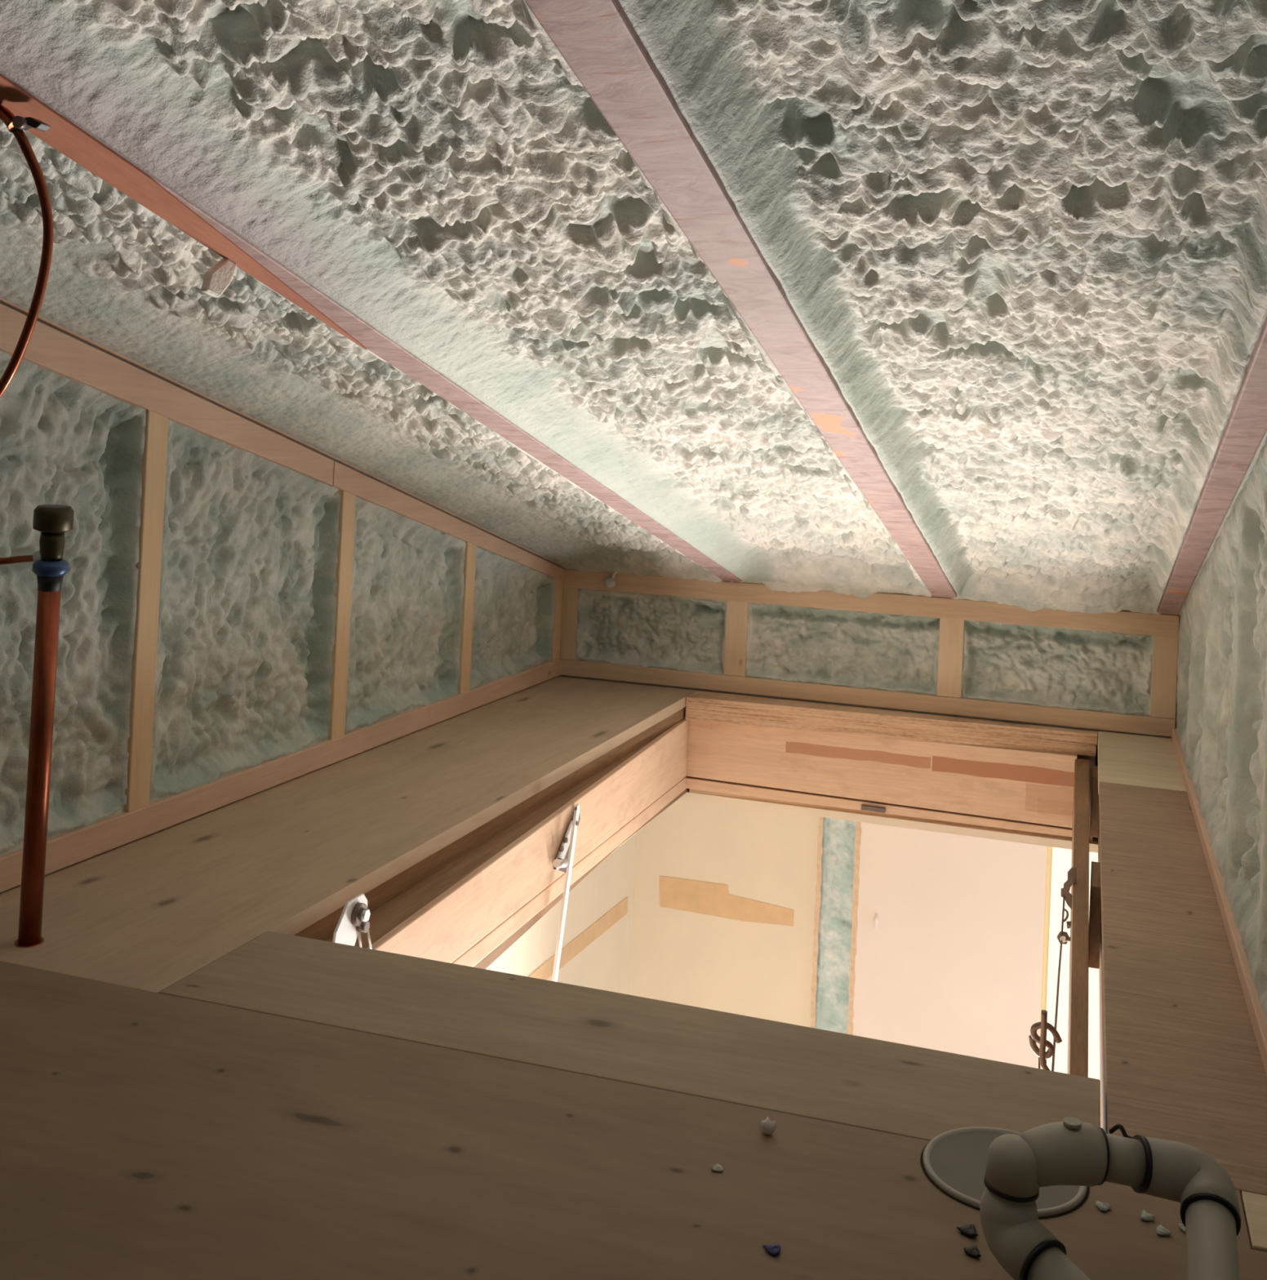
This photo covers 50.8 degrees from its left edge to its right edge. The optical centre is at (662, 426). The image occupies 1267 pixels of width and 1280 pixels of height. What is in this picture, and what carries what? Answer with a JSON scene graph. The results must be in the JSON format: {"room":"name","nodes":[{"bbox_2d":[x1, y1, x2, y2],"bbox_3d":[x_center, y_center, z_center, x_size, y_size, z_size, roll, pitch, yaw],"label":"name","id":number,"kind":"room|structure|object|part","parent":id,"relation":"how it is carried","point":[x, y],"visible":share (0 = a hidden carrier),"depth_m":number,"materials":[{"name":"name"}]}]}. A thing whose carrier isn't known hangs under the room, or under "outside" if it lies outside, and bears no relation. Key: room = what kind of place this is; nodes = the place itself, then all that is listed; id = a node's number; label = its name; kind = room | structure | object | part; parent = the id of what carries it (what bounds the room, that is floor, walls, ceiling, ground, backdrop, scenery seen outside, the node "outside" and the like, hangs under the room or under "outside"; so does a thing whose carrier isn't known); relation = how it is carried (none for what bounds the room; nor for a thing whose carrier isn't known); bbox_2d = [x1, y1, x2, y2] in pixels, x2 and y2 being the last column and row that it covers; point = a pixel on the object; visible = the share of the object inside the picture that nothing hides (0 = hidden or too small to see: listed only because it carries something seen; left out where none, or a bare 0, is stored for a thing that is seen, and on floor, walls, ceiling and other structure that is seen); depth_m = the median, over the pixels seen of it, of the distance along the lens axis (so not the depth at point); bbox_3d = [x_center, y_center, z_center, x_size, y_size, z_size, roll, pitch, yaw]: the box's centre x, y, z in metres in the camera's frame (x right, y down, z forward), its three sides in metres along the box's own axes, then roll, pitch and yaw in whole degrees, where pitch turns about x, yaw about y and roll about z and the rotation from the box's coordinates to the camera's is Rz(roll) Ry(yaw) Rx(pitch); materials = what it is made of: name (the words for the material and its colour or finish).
{"room":"attic","nodes":[
{"label":"attic","id":0,"kind":"room"},
{"bbox_2d":[0,301,559,856],"bbox_3d":[-0.746,0.115,1.190,0.044,0.724,3.408,2,-1,18],"label":"wall","id":1,"kind":"structure","parent":0,"point":[246,628],"depth_m":1.69,"materials":[{"name":"plastic"}]},
{"bbox_2d":[0,302,333,485],"bbox_3d":[-0.871,-0.275,0.759,0.054,0.648,2.489,2,-1,18],"label":"plate","id":2,"kind":"object","parent":1,"relation":"on","point":[56,352],"visible":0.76,"depth_m":1.55,"materials":[{"name":"brown wood"}]},
{"bbox_2d":[0,297,560,565],"bbox_3d":[-0.735,-0.180,1.191,0.052,0.851,3.400,2,-1,18],"label":"plate","id":3,"kind":"object","parent":2,"relation":"on","point":[90,341],"visible":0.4,"depth_m":1.71,"materials":[{"name":"brown wood"}]},
{"bbox_2d":[329,461,564,581],"bbox_3d":[-0.364,0.187,2.369,0.054,0.248,0.909,2,-1,18],"label":"plate","id":4,"kind":"object","parent":1,"relation":"on","point":[345,478],"visible":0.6,"depth_m":2.21,"materials":[{"name":"brown wood"}]},
{"bbox_2d":[485,833,636,995],"bbox_3d":[-0.507,1.745,1.794,0.020,2.100,2.600,2,-1,18],"label":"wall","id":5,"kind":"structure","parent":0,"point":[604,964],"depth_m":2.79,"materials":[{"name":"beige paint"}]},
{"bbox_2d":[528,896,627,979],"bbox_3d":[-0.188,1.054,2.655,0.002,0.058,0.720,2,-1,18],"label":"paper patch","id":6,"kind":"object","parent":5,"relation":"attached to","point":[575,947],"visible":0.65,"depth_m":2.74,"materials":[{"name":"paper"}]},
{"bbox_2d":[0,0,1266,615],"bbox_3d":[-0.133,-0.171,1.011,1.269,0.910,3.429,2,-1,18],"label":"ceiling","id":7,"kind":"structure","parent":0,"point":[1023,242],"depth_m":1.08,"materials":[{"name":"plastic"}]},
{"bbox_2d":[0,71,742,582],"bbox_3d":[-0.360,-0.225,1.071,0.043,0.975,3.400,2,-1,18],"label":"rafter","id":8,"kind":"object","parent":7,"relation":"attached to","point":[64,135],"visible":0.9,"depth_m":1.16,"materials":[{"name":"brown wood"}]},
{"bbox_2d":[6,115,51,133],"bbox_3d":[-0.415,-0.196,0.869,0.028,0.010,0.016,2,-1,18],"label":"clamp","id":9,"kind":"object","parent":8,"relation":"attached to","point":[19,122],"visible":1,"depth_m":0.86,"materials":[{"name":"silver metal"}]},
{"bbox_2d":[0,103,15,130],"bbox_3d":[-0.435,-0.206,0.873,0.034,0.025,0.008,2,-1,18],"label":"stub","id":10,"kind":"object","parent":9,"relation":"attached to","point":[6,116],"visible":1,"depth_m":0.87,"materials":[{"name":"orange metal"}]},
{"bbox_2d":[0,129,53,564],"bbox_3d":[-0.541,-0.035,1.051,0.104,0.332,0.423,3,-1,-24],"label":"tube","id":11,"kind":"object","parent":9,"relation":"attached to","point":[20,136],"visible":1,"depth_m":0.92,"materials":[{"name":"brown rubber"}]},
{"bbox_2d":[200,257,236,297],"bbox_3d":[-0.370,-0.124,1.115,0.007,0.035,0.040,2,-1,18],"label":"flap","id":12,"kind":"object","parent":8,"relation":"hanging from","point":[217,278],"visible":1,"depth_m":1.11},
{"bbox_2d":[524,0,956,598],"bbox_3d":[0.038,-0.209,0.941,0.047,0.975,3.400,2,-1,18],"label":"rafter","id":13,"kind":"object","parent":7,"relation":"attached to","point":[597,40],"visible":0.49,"depth_m":0.92,"materials":[{"name":"pink wood"}]},
{"bbox_2d":[573,566,1160,614],"bbox_3d":[0.366,0.313,2.590,1.175,0.043,0.029,2,-1,18],"label":"foam edge","id":14,"kind":"object","parent":7,"relation":"attached to","point":[859,591],"visible":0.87,"depth_m":2.58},
{"bbox_2d":[603,570,617,588],"bbox_3d":[-0.098,0.307,2.743,0.043,0.053,0.022,2,-1,18],"label":"drip","id":15,"kind":"object","parent":14,"relation":"attached to","point":[609,583],"visible":0.85,"depth_m":2.74,"materials":[{"name":"beige"}]},
{"bbox_2d":[1157,315,1266,615],"bbox_3d":[0.416,-0.195,0.818,0.035,0.975,3.400,2,-1,18],"label":"rafter","id":16,"kind":"object","parent":7,"relation":"attached to","point":[1246,427],"visible":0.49,"depth_m":1.42,"materials":[{"name":"pink wood"}]},
{"bbox_2d":[0,676,1266,1279],"bbox_3d":[-0.169,0.505,0.986,1.265,0.020,3.400,2,-1,18],"label":"floor","id":17,"kind":"structure","parent":0,"point":[144,1135],"depth_m":0.94,"materials":[{"name":"brown wood"}]},
{"bbox_2d":[14,504,74,947],"bbox_3d":[-0.575,0.284,1.233,0.047,0.421,0.034,2,-1,44],"label":"copper pipe","id":18,"kind":"object","parent":17,"relation":"on","point":[52,521],"visible":0.98,"depth_m":1.23,"materials":[{"name":"orange metal"}]},
{"bbox_2d":[0,658,560,892],"bbox_3d":[-0.763,0.452,1.179,0.054,0.035,3.398,2,-1,18],"label":"plate","id":19,"kind":"object","parent":17,"relation":"on","point":[67,849],"visible":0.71,"depth_m":1.76,"materials":[{"name":"brown wood"}]},
{"bbox_2d":[124,409,168,812],"bbox_3d":[-0.631,0.212,1.574,0.062,0.471,0.036,2,-1,18],"label":"stud","id":20,"kind":"object","parent":19,"relation":"on","point":[153,464],"visible":0.5,"depth_m":1.56,"materials":[{"name":"brown wood"}]},
{"bbox_2d":[328,490,355,739],"bbox_3d":[-0.500,0.275,1.984,0.062,0.370,0.036,2,-1,18],"label":"stud","id":21,"kind":"object","parent":19,"relation":"on","point":[338,683],"visible":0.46,"depth_m":1.97,"materials":[{"name":"brown wood"}]},
{"bbox_2d":[457,541,476,693],"bbox_3d":[-0.373,0.336,2.381,0.062,0.273,0.036,2,-1,18],"label":"stud","id":22,"kind":"object","parent":19,"relation":"on","point":[466,632],"visible":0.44,"depth_m":2.37,"materials":[{"name":"brown wood"}]},
{"bbox_2d":[551,578,563,661],"bbox_3d":[-0.244,0.398,2.781,0.062,0.174,0.035,2,-1,18],"label":"stud","id":23,"kind":"object","parent":19,"relation":"on","point":[558,584],"visible":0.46,"depth_m":2.77,"materials":[{"name":"brown wood"}]},
{"bbox_2d":[711,1164,724,1172],"bbox_3d":[0.038,0.501,0.901,0.008,0.002,0.009,2,-1,18],"label":"crumb","id":24,"kind":"object","parent":17,"relation":"on","point":[717,1167],"visible":1,"depth_m":0.90,"materials":[{"name":"grey plastic"}]},
{"bbox_2d":[760,1116,777,1134],"bbox_3d":[0.074,0.499,0.951,0.010,0.012,0.011,3,-1,-35],"label":"crumb","id":25,"kind":"object","parent":17,"relation":"on","point":[766,1126],"visible":1,"depth_m":0.95,"materials":[{"name":"paint"}]},
{"bbox_2d":[762,1244,780,1256],"bbox_3d":[0.068,0.501,0.811,0.011,0.003,0.010,3,-1,-19],"label":"scrap","id":26,"kind":"object","parent":17,"relation":"on","point":[774,1250],"visible":1,"depth_m":0.81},
{"bbox_2d":[956,1224,977,1237],"bbox_3d":[0.194,0.506,0.839,0.012,0.004,0.013,3,-1,-22],"label":"scrap","id":27,"kind":"object","parent":17,"relation":"on","point":[969,1230],"visible":1,"depth_m":0.84,"materials":[{"name":"black rubber"}]},
{"bbox_2d":[963,1244,981,1257],"bbox_3d":[0.190,0.506,0.818,0.010,0.003,0.010,3,-1,-2],"label":"scrap","id":28,"kind":"object","parent":17,"relation":"on","point":[973,1251],"visible":1,"depth_m":0.82,"materials":[{"name":"black rubber"}]},
{"bbox_2d":[920,1126,1089,1218],"bbox_3d":[0.234,0.510,0.915,0.112,0.004,0.112,2,-1,18],"label":"flange","id":29,"kind":"object","parent":17,"relation":"on","point":[954,1161],"visible":0.58,"depth_m":0.91,"materials":[{"name":"grey plastic"}]},
{"bbox_2d":[1095,1200,1111,1211],"bbox_3d":[0.289,0.511,0.874,0.010,0.004,0.009,2,-1,18],"label":"crumb","id":30,"kind":"object","parent":17,"relation":"on","point":[1102,1206],"visible":1,"depth_m":0.87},
{"bbox_2d":[979,1116,1240,1279],"bbox_3d":[0.281,0.476,0.693,0.149,0.121,0.253,3,-1,-11],"label":"drain pipe","id":31,"kind":"object","parent":17,"relation":"on","point":[1071,1151],"visible":1,"depth_m":0.78,"materials":[{"name":"grey plastic"}]},
{"bbox_3d":[0.205,0.454,0.787,0.028,0.022,0.028,2,-1,18],"label":"pipe leg","id":32,"kind":"part","parent":31,"relation":"part of","materials":[{"name":"grey plastic"}]},
{"bbox_3d":[0.265,0.501,0.680,0.027,0.069,0.207,3,-1,-31],"label":"pipe leg","id":33,"kind":"part","parent":31,"relation":"part of","materials":[{"name":"grey plastic"}]},
{"bbox_3d":[0.245,0.416,0.797,0.010,0.002,0.010,2,-1,18],"label":"moulding knob","id":34,"kind":"part","parent":31,"relation":"part of","materials":[{"name":"grey plastic"}]},
{"bbox_2d":[1108,1124,1133,1138],"bbox_3d":[0.331,0.509,0.962,0.019,0.011,0.008,2,-1,37],"label":"wire","id":35,"kind":"object","parent":31,"relation":"on","point":[1117,1126],"visible":0.76,"depth_m":0.96,"materials":[{"name":"black rubber"}]},
{"bbox_3d":[0.279,0.486,0.671,0.027,0.091,0.234,2,-1,20],"label":"pipe leg","id":36,"kind":"part","parent":31,"relation":"part of","materials":[{"name":"grey plastic"}]},
{"bbox_2d":[1139,1209,1155,1221],"bbox_3d":[0.314,0.512,0.865,0.009,0.004,0.009,3,-1,-41],"label":"crumb","id":37,"kind":"object","parent":17,"relation":"on","point":[1145,1216],"visible":1,"depth_m":0.86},
{"bbox_2d":[1155,1224,1172,1235],"bbox_3d":[0.318,0.512,0.849,0.009,0.004,0.009,3,-1,-37],"label":"crumb","id":38,"kind":"object","parent":17,"relation":"on","point":[1161,1230],"visible":1,"depth_m":0.85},
{"bbox_2d":[1177,1222,1185,1232],"bbox_3d":[0.335,0.513,0.853,0.009,0.004,0.010,2,-1,18],"label":"crumb","id":39,"kind":"object","parent":17,"relation":"on","point":[1181,1226],"visible":0.34,"depth_m":0.85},
{"bbox_2d":[1171,728,1266,1076],"bbox_3d":[0.422,0.508,0.792,0.051,0.020,3.397,2,-1,18],"label":"plate","id":40,"kind":"object","parent":17,"relation":"on","point":[1258,1019],"visible":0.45,"depth_m":1.40,"materials":[{"name":"brown wood"}]},
{"bbox_2d":[1241,1191,1266,1252],"bbox_3d":[0.406,0.528,0.862,0.053,0.021,0.068,2,-1,18],"label":"plywood offcut","id":41,"kind":"object","parent":17,"relation":"on","point":[1254,1205],"visible":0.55,"depth_m":0.87,"materials":[{"name":"beige wood"}]},
{"bbox_2d":[560,675,1099,1071],"bbox_3d":[0.903,0.765,1.892,3.800,0.015,6.200,2,-1,18],"label":"ceiling","id":42,"kind":"structure","parent":0,"point":[984,833],"depth_m":2.54,"materials":[{"name":"beige paint"}]},
{"bbox_2d":[293,706,688,941],"bbox_3d":[-0.205,0.620,1.941,0.040,0.180,1.600,2,-1,18],"label":"joist","id":43,"kind":"object","parent":42,"relation":"on","point":[323,929],"visible":0.07,"depth_m":1.78,"materials":[{"name":"brown wood"}]},
{"bbox_2d":[325,718,1089,1077],"bbox_3d":[0.192,0.642,1.870,0.774,0.150,1.472,2,-1,18],"label":"frame","id":44,"kind":"object","parent":43,"relation":"attached to","point":[470,911],"visible":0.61,"depth_m":2.43,"materials":[{"name":"brown wood"}]},
{"bbox_2d":[332,893,372,949],"bbox_3d":[-0.303,0.509,1.331,0.015,0.076,0.077,2,-1,18],"label":"hinge plate","id":45,"kind":"object","parent":44,"relation":"attached to","point":[355,915],"visible":0.81,"depth_m":1.33,"materials":[{"name":"white metal"}]},
{"bbox_2d":[351,902,367,926],"bbox_3d":[-0.303,0.488,1.334,0.007,0.022,0.022,2,-1,18],"label":"washer","id":46,"kind":"object","parent":45,"relation":"in","point":[358,910],"depth_m":1.33,"materials":[{"name":"metal"}]},
{"bbox_2d":[551,804,580,982],"bbox_3d":[-0.140,0.689,1.929,0.021,0.279,0.126,2,-1,18],"label":"support arm","id":47,"kind":"object","parent":44,"relation":"attached to","point":[563,863],"visible":0.85,"depth_m":1.91,"materials":[{"name":"white metal"}]},
{"bbox_3d":[-0.139,0.608,1.951,0.004,0.089,0.088,2,-1,18],"label":"plate","id":48,"kind":"part","parent":47,"relation":"part of","materials":[{"name":"metal"}]},
{"bbox_3d":[-0.145,0.672,1.975,0.008,0.063,1.427,2,-1,16],"label":"trim","id":49,"kind":"part","parent":44,"relation":"part of","materials":[{"name":"brown wood"}]},
{"bbox_3d":[0.401,0.727,2.534,0.045,0.010,0.009,2,-1,18],"label":"latch plate","id":50,"kind":"part","parent":44,"relation":"part of","materials":[{"name":"metal"}]},
{"bbox_3d":[0.402,0.725,2.555,0.741,0.020,0.034,2,-1,18],"label":"trim","id":51,"kind":"part","parent":44,"relation":"part of","materials":[{"name":"brown wood"}]},
{"bbox_2d":[1039,1009,1050,1071],"bbox_3d":[0.371,0.599,1.276,0.020,0.076,0.006,2,-1,18],"label":"rod","id":52,"kind":"object","parent":44,"relation":"attached to","point":[1044,1013],"visible":0.65,"depth_m":1.28,"materials":[{"name":"brown metal"}]},
{"bbox_2d":[1028,1022,1062,1058],"bbox_3d":[0.371,0.595,1.291,0.033,0.038,0.014,2,-1,29],"label":"s-hook","id":53,"kind":"object","parent":44,"relation":"attached to","point":[1033,1037],"visible":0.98,"depth_m":1.29,"materials":[{"name":"metal"}]},
{"bbox_2d":[1057,866,1075,944],"bbox_3d":[0.519,0.614,1.708,0.024,0.099,0.012,2,-1,18],"label":"spring linkage","id":54,"kind":"object","parent":44,"relation":"attached to","point":[1071,880],"visible":0.98,"depth_m":1.71,"materials":[{"name":"metal"}]},
{"bbox_2d":[1051,895,1065,1071],"bbox_3d":[0.445,0.627,1.499,0.004,0.065,0.441,2,-1,18],"label":"pull cord","id":55,"kind":"object","parent":54,"relation":"hanging from","point":[1064,896],"visible":0.84,"depth_m":1.57,"materials":[{"name":"fabric"}]},
{"bbox_3d":[0.520,0.591,1.709,0.018,0.054,0.006,2,-1,18],"label":"toothed plate","id":56,"kind":"part","parent":54,"relation":"part of","materials":[{"name":"metal"}]},
{"bbox_2d":[685,690,1097,840],"bbox_3d":[0.426,0.647,2.556,0.770,0.200,0.120,2,-1,18],"label":"joist","id":57,"kind":"object","parent":42,"relation":"on","point":[1092,758],"depth_m":2.53,"materials":[{"name":"beige wood"}]},
{"bbox_3d":[0.422,0.580,2.540,0.768,0.025,0.075,2,-1,18],"label":"packing strip","id":58,"kind":"part","parent":57,"relation":"part of","materials":[{"name":"beige wood"}]},
{"bbox_3d":[0.424,0.557,2.538,0.768,0.020,0.080,2,-1,18],"label":"plywood strip","id":59,"kind":"part","parent":57,"relation":"part of","materials":[{"name":"beige wood"}]},
{"bbox_2d":[1097,814,1106,1133],"bbox_3d":[0.576,0.650,1.686,0.038,0.180,1.600,2,-1,18],"label":"joist","id":60,"kind":"object","parent":42,"relation":"on","point":[1103,1119],"visible":0.09,"depth_m":1.48,"materials":[{"name":"brown wood"}]},
{"bbox_2d":[1089,765,1098,837],"bbox_3d":[0.771,0.667,2.374,0.014,0.105,0.090,2,-1,18],"label":"wood shim","id":61,"kind":"object","parent":60,"relation":"attached to","point":[1094,821],"visible":0.76,"depth_m":2.33,"materials":[{"name":"brown wood"}]},
{"bbox_2d":[1088,861,1101,968],"bbox_3d":[0.576,0.649,1.775,0.014,0.105,0.114,2,-1,18],"label":"wood shim","id":62,"kind":"object","parent":60,"relation":"attached to","point":[1095,912],"visible":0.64,"depth_m":1.72,"materials":[{"name":"brown wood"}]},
{"bbox_2d":[1097,731,1186,794],"bbox_3d":[0.806,0.568,2.238,0.142,0.021,0.414,2,-1,18],"label":"plywood board","id":63,"kind":"object","parent":60,"relation":"on","point":[1123,759],"visible":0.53,"depth_m":2.21,"materials":[{"name":"beige wood"}]},
{"bbox_2d":[1098,782,1266,1199],"bbox_3d":[0.559,0.545,1.474,0.141,0.020,1.185,2,-1,18],"label":"board","id":64,"kind":"object","parent":60,"relation":"on","point":[1184,1064],"visible":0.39,"depth_m":1.23,"materials":[{"name":"brown wood"}]},
{"bbox_2d":[629,799,1047,1068],"bbox_3d":[0.331,1.800,2.892,0.897,2.100,0.015,2,-1,18],"label":"wall","id":65,"kind":"structure","parent":0,"point":[952,962],"depth_m":2.87,"materials":[{"name":"paint"}]},
{"bbox_2d":[659,875,794,926],"bbox_3d":[0.140,1.059,2.971,0.312,0.074,0.002,2,-1,18],"label":"paper patch","id":66,"kind":"object","parent":65,"relation":"attached to","point":[711,899],"visible":1,"depth_m":2.98,"materials":[{"name":"paper"}]},
{"bbox_2d":[810,817,823,1028],"bbox_3d":[0.335,1.150,2.905,0.012,0.800,0.006,2,-1,18],"label":"paper edge","id":67,"kind":"object","parent":65,"relation":"attached to","point":[817,908],"visible":0.59,"depth_m":2.90,"materials":[{"name":"beige paper"}]},
{"bbox_2d":[814,817,856,1034],"bbox_3d":[0.381,1.153,2.908,0.087,0.798,0.021,2,-1,18],"label":"insulation","id":68,"kind":"object","parent":65,"relation":"attached to","point":[837,862],"visible":0.49,"depth_m":2.91},
{"bbox_2d":[846,822,861,1035],"bbox_3d":[0.412,1.153,2.879,0.015,0.800,0.006,2,-1,18],"label":"paper edge","id":69,"kind":"object","parent":65,"relation":"attached to","point":[855,881],"visible":0.56,"depth_m":2.88,"materials":[{"name":"beige paper"}]},
{"bbox_2d":[872,913,878,928],"bbox_3d":[0.458,1.063,2.862,0.012,0.032,0.012,2,-1,18],"label":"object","id":70,"kind":"object","parent":65,"relation":"attached to","point":[875,921],"visible":1,"depth_m":2.86,"materials":[{"name":"paint"}]},
{"bbox_2d":[1039,846,1052,1069],"bbox_3d":[0.819,1.822,2.937,0.003,2.100,0.403,2,-1,18],"label":"trim","id":71,"kind":"structure","parent":65,"relation":"attached to","point":[1049,854],"depth_m":2.86,"materials":[{"name":"beige wood"}]},
{"bbox_2d":[561,588,1180,738],"bbox_3d":[0.366,0.434,2.623,1.224,0.224,0.040,2,-1,18],"label":"wall","id":72,"kind":"structure","parent":0,"point":[1100,671],"depth_m":2.61,"materials":[{"name":"plastic"}]},
{"bbox_2d":[560,658,1175,737],"bbox_3d":[0.364,0.526,2.625,1.205,0.032,0.053,2,-1,18],"label":"plate","id":73,"kind":"object","parent":72,"relation":"attached to","point":[1130,723],"visible":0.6,"depth_m":2.58,"materials":[{"name":"beige wood"}]},
{"bbox_2d":[560,586,578,660],"bbox_3d":[-0.186,0.413,2.814,0.034,0.151,0.061,2,-1,18],"label":"stud","id":74,"kind":"object","parent":73,"relation":"on","point":[570,595],"visible":0.6,"depth_m":2.78,"materials":[{"name":"brown wood"}]},
{"bbox_2d":[723,600,748,676],"bbox_3d":[0.157,0.426,2.702,0.045,0.151,0.061,2,-1,18],"label":"stud","id":75,"kind":"object","parent":73,"relation":"on","point":[736,612],"visible":0.62,"depth_m":2.67,"materials":[{"name":"brown wood"}]},
{"bbox_2d":[937,617,964,697],"bbox_3d":[0.559,0.442,2.571,0.046,0.151,0.061,2,-1,18],"label":"stud","id":76,"kind":"object","parent":73,"relation":"on","point":[951,637],"visible":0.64,"depth_m":2.54,"materials":[{"name":"brown wood"}]},
{"bbox_2d":[1150,635,1178,719],"bbox_3d":[0.922,0.456,2.452,0.044,0.151,0.061,2,-1,18],"label":"stud","id":77,"kind":"object","parent":73,"relation":"on","point":[1165,649],"visible":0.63,"depth_m":2.42,"materials":[{"name":"brown wood"}]},
{"bbox_2d":[563,568,1179,637],"bbox_3d":[0.372,0.342,2.628,1.205,0.040,0.053,2,-1,18],"label":"plate","id":78,"kind":"object","parent":72,"relation":"on","point":[1122,621],"visible":0.77,"depth_m":2.58,"materials":[{"name":"brown wood"}]},
{"bbox_2d":[1176,435,1266,1026],"bbox_3d":[0.439,0.181,0.803,0.046,0.684,3.409,2,-1,18],"label":"wall","id":79,"kind":"structure","parent":0,"point":[1221,695],"depth_m":1.47,"materials":[{"name":"plastic"}]},
{"bbox_3d":[1.700,1.887,4.470,3.800,2.100,0.020,2,-1,18],"label":"wall","id":80,"kind":"structure","parent":0,"visible":0},
{"bbox_2d":[1045,847,1099,1079],"bbox_3d":[1.889,1.769,4.391,2.800,1.750,0.020,2,-1,18],"label":"window","id":81,"kind":"structure","parent":80,"relation":"in","point":[1061,857],"depth_m":4.55,"materials":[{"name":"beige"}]},
{"bbox_3d":[-0.031,0.614,1.152,0.768,0.180,0.039,2,-1,18],"label":"joist","id":82,"kind":"object","parent":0,"visible":0},
{"bbox_2d":[159,931,1100,1141],"bbox_3d":[-0.042,0.512,1.102,0.768,0.020,0.162,2,-1,18],"label":"board","id":83,"kind":"object","parent":82,"relation":"on","point":[908,1091],"visible":0.69,"depth_m":1.09,"materials":[{"name":"brown wood"}]}
]}

